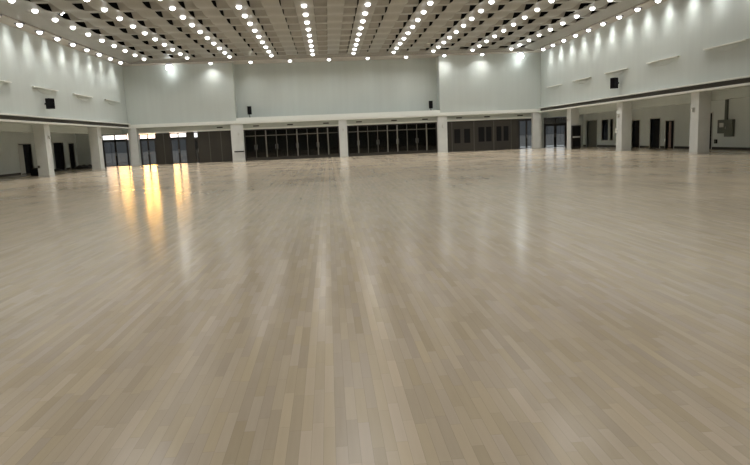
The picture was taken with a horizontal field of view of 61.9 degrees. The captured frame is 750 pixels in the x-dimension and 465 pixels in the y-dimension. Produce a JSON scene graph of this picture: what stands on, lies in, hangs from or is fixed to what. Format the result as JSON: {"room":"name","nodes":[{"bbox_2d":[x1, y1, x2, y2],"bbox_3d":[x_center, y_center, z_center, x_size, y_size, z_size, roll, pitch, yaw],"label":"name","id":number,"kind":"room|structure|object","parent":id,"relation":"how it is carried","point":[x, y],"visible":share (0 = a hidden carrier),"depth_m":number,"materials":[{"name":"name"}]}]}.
{"room":"community hall","nodes":[
{"label":"community hall","id":0,"kind":"room"},
{"bbox_2d":[0,132,77,174],"bbox_3d":[-23.460,-2.384,22.323,0.300,3.000,64.220,-3,9,-4],"label":"wall","id":1,"kind":"structure","parent":0,"point":[9,156],"depth_m":43.72,"materials":[{"name":"paint"}]},
{"bbox_2d":[17,143,33,174],"bbox_3d":[-25.062,-5.290,44.773,0.230,2.190,2.040,-3,9,-4],"label":"door","id":2,"kind":"structure","parent":1,"relation":"in","point":[24,152],"depth_m":44.89,"materials":[{"name":"grey paint"}]},
{"bbox_2d":[0,167,70,176],"bbox_3d":[-24.276,-3.008,36.299,0.020,0.140,36.100,-3,9,-4],"label":"baseboard","id":3,"kind":"structure","parent":1,"relation":"attached to","point":[13,174],"depth_m":42.63,"materials":[{"name":"grey"}]},
{"bbox_2d":[52,142,65,169],"bbox_3d":[-25.481,-6.148,50.316,0.230,2.270,1.990,-3,9,-4],"label":"door","id":4,"kind":"structure","parent":1,"relation":"in","point":[57,147],"depth_m":50.55,"materials":[{"name":"grey paint"}]},
{"bbox_2d":[68,143,76,168],"bbox_3d":[-25.666,-6.476,52.813,0.230,2.190,1.240,-3,9,-4],"label":"door","id":5,"kind":"structure","parent":1,"relation":"in","point":[70,149],"depth_m":53.03,"materials":[{"name":"grey paint"}]},
{"bbox_2d":[0,23,127,134],"bbox_3d":[-19.424,-7.595,21.797,0.950,7.680,64.100,-3,9,-4],"label":"wall","id":6,"kind":"structure","parent":0,"point":[27,60],"depth_m":39.79,"materials":[{"name":"paint"}]},
{"bbox_2d":[0,80,11,85],"bbox_3d":[-19.591,-7.736,32.254,0.140,0.360,3.300,-3,9,-4],"label":"hood","id":7,"kind":"object","parent":6,"relation":"attached to","point":[1,81],"visible":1,"depth_m":33.07,"materials":[{"name":"white metal"}]},
{"bbox_2d":[31,86,58,94],"bbox_3d":[-20.029,-8.595,38.075,0.140,0.360,3.400,-3,9,-4],"label":"hood","id":8,"kind":"object","parent":6,"relation":"attached to","point":[42,90],"visible":1,"depth_m":37.93,"materials":[{"name":"white metal"}]},
{"bbox_2d":[31,86,58,90],"bbox_3d":[-20.035,-8.743,38.053,0.140,0.060,3.400,-3,9,-4],"label":"shelf","id":9,"kind":"object","parent":8,"relation":"attached to","point":[38,88],"depth_m":37.67,"materials":[{"name":"white"}]},
{"bbox_2d":[44,98,54,108],"bbox_3d":[-19.687,-7.770,37.743,0.542,0.620,0.415,0,9,16],"label":"wall speaker","id":10,"kind":"object","parent":6,"relation":"attached to","point":[49,102],"visible":1,"depth_m":37.60,"materials":[{"name":"black plastic"}]},
{"bbox_2d":[49,99,54,107],"bbox_3d":[-19.432,-7.769,37.670,0.013,0.540,0.370,0,9,16],"label":"grille","id":11,"kind":"object","parent":10,"relation":"attached to","point":[51,101],"depth_m":37.60,"materials":[{"name":"black metal"}]},
{"bbox_2d":[0,113,130,128],"bbox_3d":[-18.650,-4.445,22.041,0.300,0.420,63.550,-3,9,-4],"label":"crown molding","id":12,"kind":"structure","parent":6,"relation":"attached to","point":[4,117],"depth_m":39.11,"materials":[{"name":"white paint"}]},
{"bbox_2d":[72,93,92,100],"bbox_3d":[-20.466,-9.453,43.896,0.140,0.360,3.400,-3,9,-4],"label":"hood","id":13,"kind":"object","parent":6,"relation":"attached to","point":[79,96],"visible":1,"depth_m":43.71,"materials":[{"name":"white metal"}]},
{"bbox_2d":[104,99,120,104],"bbox_3d":[-20.919,-10.341,49.914,0.140,0.360,3.400,-3,9,-4],"label":"hood","id":14,"kind":"object","parent":6,"relation":"attached to","point":[111,102],"visible":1,"depth_m":49.69,"materials":[{"name":"white metal"}]},
{"bbox_2d":[75,134,91,164],"bbox_3d":[-24.617,-7.112,54.025,2.150,3.000,0.120,-3,9,-4],"label":"wall","id":15,"kind":"structure","parent":0,"point":[82,140],"depth_m":53.92,"materials":[{"name":"paint"}]},
{"bbox_2d":[122,63,237,127],"bbox_3d":[-16.811,-12.838,54.264,9.170,7.200,1.600,-3,9,-4],"label":"wall","id":16,"kind":"structure","parent":0,"point":[154,94],"depth_m":53.60,"materials":[{"name":"paint"}]},
{"bbox_2d":[128,109,540,127],"bbox_3d":[-3.142,-9.989,54.748,36.180,0.300,0.300,-3,9,-4],"label":"crown molding","id":17,"kind":"structure","parent":16,"relation":"attached to","point":[520,110],"depth_m":54.58,"materials":[{"name":"white paint"}]},
{"bbox_2d":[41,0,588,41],"bbox_3d":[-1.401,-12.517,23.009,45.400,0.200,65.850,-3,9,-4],"label":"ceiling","id":18,"kind":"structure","parent":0,"point":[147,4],"depth_m":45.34,"materials":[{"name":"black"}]},
{"bbox_2d":[0,0,666,65],"bbox_3d":[-1.042,-10.479,23.285,36.180,0.060,65.150,-3,9,-4],"label":"ceiling","id":19,"kind":"structure","parent":0,"point":[4,19],"depth_m":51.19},
{"bbox_2d":[14,23,24,26],"bbox_3d":[-19.169,-11.206,33.740,0.540,0.240,0.540,-3,9,-4],"label":"recessed light","id":20,"kind":"object","parent":19,"relation":"in","point":[17,24],"visible":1,"depth_m":33.64,"materials":[{"name":"grey"}]},
{"bbox_2d":[166,63,172,70],"bbox_3d":[-17.324,-13.899,52.649,0.580,0.580,0.580,-3,9,-4],"label":"light","id":21,"kind":"object","parent":19,"relation":"attached to","point":[169,67],"visible":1,"depth_m":52.47,"materials":[{"name":"grey"}]},
{"bbox_2d":[517,52,523,58],"bbox_3d":[12.717,-15.458,54.678,0.580,0.580,0.580,-3,9,-4],"label":"light","id":22,"kind":"object","parent":19,"relation":"attached to","point":[520,55],"visible":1,"depth_m":54.48,"materials":[{"name":"grey"}]},
{"bbox_2d":[101,112,566,164],"bbox_3d":[-3.070,-8.322,55.416,41.100,3.200,0.220,-3,9,-4],"label":"wall","id":23,"kind":"structure","parent":0,"point":[543,114],"depth_m":55.05,"materials":[{"name":"paint"}]},
{"bbox_2d":[101,134,129,166],"bbox_3d":[-22.413,-7.089,54.102,2.150,2.750,0.142,-3,9,-4],"label":"door","id":24,"kind":"structure","parent":23,"relation":"in","point":[114,140],"depth_m":54.06,"materials":[{"name":"brown metal"}]},
{"bbox_2d":[139,134,157,164],"bbox_3d":[-19.646,-7.198,54.294,1.400,2.680,0.142,-3,9,-4],"label":"door","id":25,"kind":"structure","parent":23,"relation":"in","point":[147,139],"depth_m":54.28,"materials":[{"name":"brown metal"}]},
{"bbox_2d":[155,133,171,164],"bbox_3d":[-18.379,-7.278,54.408,1.150,2.700,0.120,-3,9,-4],"label":"door","id":26,"kind":"structure","parent":23,"relation":"in","point":[162,139],"depth_m":54.37,"materials":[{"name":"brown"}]},
{"bbox_2d":[169,132,188,163],"bbox_3d":[-17.056,-7.332,54.468,1.500,2.680,0.142,-3,9,-4],"label":"door","id":27,"kind":"structure","parent":23,"relation":"in","point":[178,137],"depth_m":54.42,"materials":[{"name":"brown metal"}]},
{"bbox_2d":[138,129,230,133],"bbox_3d":[-16.484,-8.762,54.195,7.950,0.140,0.070,-3,9,-4],"label":"strip","id":28,"kind":"object","parent":23,"relation":"attached to","point":[211,129],"visible":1,"depth_m":54.16,"materials":[{"name":"white paint"}]},
{"bbox_2d":[187,132,195,162],"bbox_3d":[-16.023,-7.402,54.577,0.580,2.700,0.100,-3,9,-4],"label":"door","id":29,"kind":"structure","parent":23,"relation":"in","point":[190,136],"depth_m":54.53,"materials":[{"name":"brown wood"}]},
{"bbox_2d":[193,132,199,162],"bbox_3d":[-15.556,-7.410,54.570,0.350,2.680,0.142,-3,9,-4],"label":"door","id":30,"kind":"structure","parent":23,"relation":"in","point":[196,145],"depth_m":54.61,"materials":[{"name":"brown metal"}]},
{"bbox_2d":[197,130,232,162],"bbox_3d":[-13.905,-7.510,54.710,2.970,2.700,0.120,-3,9,-4],"label":"door","id":31,"kind":"structure","parent":23,"relation":"in","point":[214,146],"depth_m":54.66,"materials":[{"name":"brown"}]},
{"bbox_2d":[243,124,338,129],"bbox_3d":[-7.342,-9.237,54.812,8.300,0.140,0.070,-3,9,-4],"label":"strip","id":32,"kind":"object","parent":23,"relation":"attached to","point":[335,124],"visible":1,"depth_m":54.78,"materials":[{"name":"white"}]},
{"bbox_2d":[244,126,339,160],"bbox_3d":[-7.290,-7.847,55.112,8.300,2.700,0.172,-3,9,-4],"label":"door","id":33,"kind":"structure","parent":23,"relation":"in","point":[304,142],"depth_m":55.10,"materials":[{"name":"black glass"}]},
{"bbox_2d":[347,120,436,125],"bbox_3d":[1.510,-9.696,55.410,8.030,0.140,0.070,-3,9,-4],"label":"strip","id":34,"kind":"object","parent":23,"relation":"attached to","point":[435,120],"visible":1,"depth_m":55.38,"materials":[{"name":"white paint"}]},
{"bbox_2d":[347,122,437,155],"bbox_3d":[1.562,-8.306,55.709,8.030,2.700,0.172,-3,9,-4],"label":"door","id":35,"kind":"structure","parent":23,"relation":"in","point":[403,138],"depth_m":55.70,"materials":[{"name":"black glass"}]},
{"bbox_2d":[447,119,517,151],"bbox_3d":[9.695,-8.735,56.304,6.500,2.700,0.120,-3,9,-4],"label":"door","id":36,"kind":"structure","parent":23,"relation":"in","point":[478,135],"depth_m":56.26,"materials":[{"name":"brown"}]},
{"bbox_2d":[447,117,531,121],"bbox_3d":[10.219,-10.148,55.998,7.750,0.140,0.070,-3,9,-4],"label":"strip","id":37,"kind":"object","parent":23,"relation":"attached to","point":[510,117],"visible":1,"depth_m":55.97,"materials":[{"name":"white"}]},
{"bbox_2d":[518,119,530,148],"bbox_3d":[13.698,-8.928,56.545,1.530,2.680,0.142,-3,9,-4],"label":"door","id":38,"kind":"structure","parent":23,"relation":"in","point":[519,120],"depth_m":56.49,"materials":[{"name":"brown metal"}]},
{"bbox_2d":[544,117,566,147],"bbox_3d":[16.348,-9.066,56.724,2.110,2.680,0.142,-3,9,-4],"label":"door","id":39,"kind":"structure","parent":23,"relation":"in","point":[558,121],"depth_m":56.66,"materials":[{"name":"brown metal"}]},
{"bbox_2d":[234,58,436,117],"bbox_3d":[-3.389,-13.780,55.792,17.880,6.900,0.300,-3,9,-4],"label":"wall","id":40,"kind":"structure","parent":0,"point":[386,85],"depth_m":55.75,"materials":[{"name":"paint"}]},
{"bbox_3d":[-3.181,-10.107,55.539,17.880,0.300,1.300,-3,9,-4],"label":"ledge","id":41,"kind":"object","parent":40,"relation":"attached to","visible":0},
{"bbox_2d":[247,106,251,116],"bbox_3d":[-10.989,-10.446,54.845,0.355,1.220,0.332,-4,9,-12],"label":"speaker","id":42,"kind":"object","parent":41,"relation":"on","point":[249,109],"visible":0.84,"depth_m":54.65},
{"bbox_2d":[236,110,439,120],"bbox_3d":[-3.149,-10.288,54.917,17.880,0.240,0.160,-3,9,-4],"label":"parapet","id":43,"kind":"object","parent":41,"relation":"on","point":[426,111],"visible":1,"depth_m":54.84,"materials":[{"name":"white paint"}]},
{"bbox_2d":[429,101,432,108],"bbox_3d":[4.993,-11.216,55.933,0.355,1.100,0.332,-2,9,5],"label":"speaker","id":44,"kind":"object","parent":41,"relation":"on","point":[430,102],"visible":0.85,"depth_m":55.74},
{"bbox_2d":[0,146,749,464],"bbox_3d":[-0.914,-1.948,23.930,45.400,0.200,64.520,-3,9,-4],"label":"floor","id":45,"kind":"structure","parent":0,"point":[586,305],"depth_m":5.53,"materials":[{"name":"brown wood"}]},
{"bbox_2d":[0,175,26,178],"bbox_3d":[-22.832,-3.544,39.623,1.163,0.090,2.590,-3,9,-4],"label":"sheet","id":46,"kind":"object","parent":45,"relation":"on","point":[21,175],"visible":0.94,"depth_m":39.05,"materials":[{"name":"grey"}]},
{"bbox_2d":[30,167,38,175],"bbox_3d":[-21.970,-3.982,40.637,0.560,0.582,0.600,-3,9,-4],"label":"equipment box","id":47,"kind":"object","parent":45,"relation":"on","point":[34,171],"visible":0.51,"depth_m":40.35,"materials":[{"name":"black plastic"}]},
{"bbox_2d":[33,124,54,176],"bbox_3d":[-20.251,-5.005,38.258,0.674,3.170,0.774,-3,9,-4],"label":"square pillar","id":48,"kind":"structure","parent":45,"relation":"on","point":[43,147],"depth_m":37.97,"materials":[{"name":"grey paint"}]},
{"bbox_2d":[73,164,91,168],"bbox_3d":[-24.421,-5.566,52.686,1.793,0.328,1.511,-3,9,-4],"label":"pile","id":49,"kind":"object","parent":45,"relation":"on","point":[83,166],"visible":0.79,"depth_m":52.15,"materials":[{"name":"black"}]},
{"bbox_2d":[88,127,104,169],"bbox_3d":[-20.906,-6.289,46.965,0.674,3.170,0.824,-3,9,-4],"label":"square pillar","id":50,"kind":"structure","parent":45,"relation":"on","point":[96,147],"depth_m":46.64,"materials":[{"name":"grey paint"}]},
{"bbox_2d":[128,128,140,165],"bbox_3d":[-20.734,-7.360,53.925,0.724,3.200,0.404,-3,9,-4],"label":"square pillar","id":51,"kind":"structure","parent":45,"relation":"on","point":[133,132],"depth_m":53.76,"materials":[{"name":"grey paint"}]},
{"bbox_2d":[230,124,245,161],"bbox_3d":[-11.941,-7.816,54.519,1.074,3.200,0.404,-3,9,-4],"label":"square pillar","id":52,"kind":"structure","parent":45,"relation":"on","point":[237,141],"depth_m":54.33,"materials":[{"name":"grey paint"}]},
{"bbox_2d":[338,120,348,156],"bbox_3d":[-2.789,-8.291,55.137,0.744,3.200,0.404,-3,9,-4],"label":"square pillar","id":53,"kind":"structure","parent":45,"relation":"on","point":[343,140],"depth_m":54.96,"materials":[{"name":"grey paint"}]},
{"bbox_2d":[437,116,447,152],"bbox_3d":[5.994,-8.747,55.730,0.874,3.200,0.404,-3,9,-4],"label":"square pillar","id":54,"kind":"structure","parent":45,"relation":"on","point":[442,142],"depth_m":55.55,"materials":[{"name":"grey paint"}]},
{"bbox_2d":[531,112,541,148],"bbox_3d":[14.538,-9.191,56.307,0.824,3.200,0.404,-3,9,-4],"label":"square pillar","id":55,"kind":"structure","parent":45,"relation":"on","point":[536,123],"depth_m":56.14,"materials":[{"name":"grey paint"}]},
{"bbox_2d":[567,108,578,148],"bbox_3d":[15.762,-8.252,49.838,0.674,3.170,0.824,-3,9,-4],"label":"square pillar","id":56,"kind":"structure","parent":45,"relation":"on","point":[572,114],"depth_m":49.41,"materials":[{"name":"grey paint"}]},
{"bbox_2d":[571,125,580,148],"bbox_3d":[15.873,-7.524,49.411,0.720,1.850,0.250,-3,9,-4],"label":"tall cabinet","id":57,"kind":"object","parent":45,"relation":"on","point":[575,129],"visible":0.99,"depth_m":49.31,"materials":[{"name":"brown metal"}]},
{"bbox_2d":[616,102,631,150],"bbox_3d":[16.407,-6.986,41.255,0.674,3.170,0.824,-3,9,-4],"label":"square pillar","id":58,"kind":"structure","parent":45,"relation":"on","point":[623,124],"depth_m":40.94,"materials":[{"name":"grey paint"}]},
{"bbox_2d":[689,91,710,153],"bbox_3d":[17.043,-5.738,32.795,0.674,3.170,0.774,-3,9,-4],"label":"square pillar","id":59,"kind":"structure","parent":45,"relation":"on","point":[699,119],"depth_m":32.52,"materials":[{"name":"grey paint"}]},
{"bbox_2d":[436,30,540,115],"bbox_3d":[10.122,-14.236,56.082,9.130,7.200,1.600,-3,9,-4],"label":"wall","id":60,"kind":"structure","parent":0,"point":[487,82],"depth_m":55.43,"materials":[{"name":"paint"}]},
{"bbox_2d":[579,114,582,145],"bbox_3d":[18.178,-9.333,56.915,1.550,3.000,0.120,-3,9,-4],"label":"wall","id":61,"kind":"structure","parent":0,"point":[580,115],"depth_m":56.84,"materials":[{"name":"paint"}]},
{"bbox_2d":[541,0,749,117],"bbox_3d":[17.572,-9.505,24.297,0.950,7.700,64.100,-3,9,-4],"label":"wall","id":62,"kind":"structure","parent":0,"point":[669,28],"depth_m":36.39,"materials":[{"name":"paint"}]},
{"bbox_2d":[547,84,561,89],"bbox_3d":[14.994,-12.126,52.351,0.140,0.360,3.300,-3,9,-4],"label":"hood","id":63,"kind":"object","parent":62,"relation":"attached to","point":[554,87],"visible":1,"depth_m":52.19,"materials":[{"name":"white metal"}]},
{"bbox_2d":[572,77,590,83],"bbox_3d":[15.417,-11.296,46.727,0.140,0.360,3.300,-3,9,-4],"label":"hood","id":64,"kind":"object","parent":62,"relation":"attached to","point":[583,80],"visible":1,"depth_m":46.59,"materials":[{"name":"white metal"}]},
{"bbox_2d":[610,77,618,88],"bbox_3d":[15.633,-9.714,40.665,0.542,0.680,0.415,-6,9,-21],"label":"wall speaker","id":65,"kind":"object","parent":62,"relation":"attached to","point":[614,82],"visible":1,"depth_m":40.50,"materials":[{"name":"black plastic"}]},
{"bbox_2d":[610,78,613,87],"bbox_3d":[15.387,-9.689,40.571,0.013,0.600,0.370,-6,9,-21],"label":"grille","id":66,"kind":"object","parent":65,"relation":"attached to","point":[611,79],"depth_m":40.58,"materials":[{"name":"black metal"}]},
{"bbox_2d":[604,68,628,75],"bbox_3d":[15.840,-10.467,41.104,0.140,0.360,3.300,-3,9,-4],"label":"hood","id":67,"kind":"object","parent":62,"relation":"attached to","point":[620,71],"visible":1,"depth_m":40.98,"materials":[{"name":"white metal"}]},
{"bbox_2d":[539,75,749,111],"bbox_3d":[17.100,-6.301,24.455,0.300,0.420,63.550,-3,9,-4],"label":"crown molding","id":68,"kind":"structure","parent":62,"relation":"attached to","point":[743,80],"depth_m":35.42,"materials":[{"name":"white paint"}]},
{"bbox_2d":[646,55,679,65],"bbox_3d":[16.267,-9.630,35.431,0.140,0.360,3.400,-3,9,-4],"label":"hood","id":69,"kind":"object","parent":62,"relation":"attached to","point":[665,61],"visible":1,"depth_m":35.31,"materials":[{"name":"white metal"}]},
{"bbox_2d":[703,39,748,51],"bbox_3d":[16.686,-8.808,29.857,0.140,0.360,3.300,-3,9,-4],"label":"hood","id":70,"kind":"object","parent":62,"relation":"attached to","point":[726,47],"visible":1,"depth_m":29.73,"materials":[{"name":"white metal"}]},
{"bbox_2d":[583,97,749,147],"bbox_3d":[21.477,-4.716,25.357,0.300,3.000,64.220,-3,9,-4],"label":"wall","id":71,"kind":"structure","parent":0,"point":[739,108],"depth_m":41.12,"materials":[{"name":"paint"}]},
{"bbox_2d":[586,119,597,145],"bbox_3d":[19.193,-8.755,55.115,0.230,2.310,2.290,-3,9,-4],"label":"door","id":72,"kind":"structure","parent":71,"relation":"in","point":[592,124],"depth_m":55.38,"materials":[{"name":"grey paint"}]},
{"bbox_2d":[601,119,608,140],"bbox_3d":[19.355,-8.605,52.463,0.180,1.790,1.350,-3,9,-4],"label":"window","id":73,"kind":"structure","parent":71,"relation":"in","point":[605,123],"depth_m":52.58,"materials":[{"name":"grey paint"}]},
{"bbox_2d":[609,119,612,140],"bbox_3d":[19.445,-8.427,51.255,0.180,1.790,0.600,-3,9,-4],"label":"window","id":74,"kind":"structure","parent":71,"relation":"in","point":[611,120],"depth_m":51.40,"materials":[{"name":"grey paint"}]},
{"bbox_2d":[631,119,639,147],"bbox_3d":[19.789,-7.490,47.263,0.230,2.100,1.340,-3,9,-4],"label":"door","id":75,"kind":"structure","parent":71,"relation":"in","point":[636,135],"depth_m":47.47,"materials":[{"name":"black paint"}]},
{"bbox_2d":[649,117,660,147],"bbox_3d":[19.998,-7.094,44.473,0.230,2.130,1.490,-3,9,-4],"label":"door","id":76,"kind":"structure","parent":71,"relation":"in","point":[656,123],"depth_m":44.60,"materials":[{"name":"black paint"}]},
{"bbox_2d":[583,145,749,149],"bbox_3d":[20.343,-5.324,39.312,0.020,0.140,36.100,-3,9,-4],"label":"baseboard","id":77,"kind":"structure","parent":71,"relation":"attached to","point":[681,147],"depth_m":40.41,"materials":[{"name":"grey"}]},
{"bbox_2d":[664,120,674,147],"bbox_3d":[20.147,-6.702,42.566,0.230,1.910,1.190,-3,9,-4],"label":"door","id":78,"kind":"structure","parent":71,"relation":"in","point":[670,132],"depth_m":42.72,"materials":[{"name":"grey paint"}]},
{"bbox_2d":[709,112,712,148],"bbox_3d":[20.452,-6.253,38.398,0.230,2.240,1.190,-3,9,-4],"label":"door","id":79,"kind":"structure","parent":71,"relation":"in","point":[711,115],"depth_m":38.07,"materials":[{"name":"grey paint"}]},
{"bbox_2d":[717,99,734,136],"bbox_3d":[20.374,-6.696,36.315,0.210,2.240,1.380,-3,9,-4],"label":"electrical panel","id":80,"kind":"object","parent":71,"relation":"attached to","point":[726,126],"visible":0.99,"depth_m":36.21,"materials":[{"name":"grey metal"}]},
{"label":"outside","id":81,"kind":"structure","parent":0,"visible":0},
{"bbox_2d":[105,134,563,166],"bbox_3d":[-1.907,-32.353,226.299,370.000,0.220,343.780,-3,9,-4],"label":"ground","id":82,"kind":"structure","parent":81,"point":[110,157],"depth_m":99.33,"materials":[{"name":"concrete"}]},
{"bbox_2d":[104,137,197,153],"bbox_3d":[-90.857,-33.582,242.125,155.000,4.830,1.400,-3,9,-4],"label":"wall","id":83,"kind":"structure","parent":82,"relation":"on","point":[109,146],"depth_m":241.65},
{"bbox_2d":[520,117,563,135],"bbox_3d":[87.606,-51.372,298.025,160.800,8.630,10.800,-3,9,-4],"label":"building","id":84,"kind":"structure","parent":82,"relation":"on","point":[549,129],"depth_m":292.49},
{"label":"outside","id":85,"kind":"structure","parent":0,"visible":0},
{"bbox_2d":[520,145,563,148],"bbox_3d":[21.435,-8.737,62.270,28.000,0.020,9.770,-3,9,-4],"label":"ground","id":86,"kind":"structure","parent":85,"point":[549,146],"depth_m":62.39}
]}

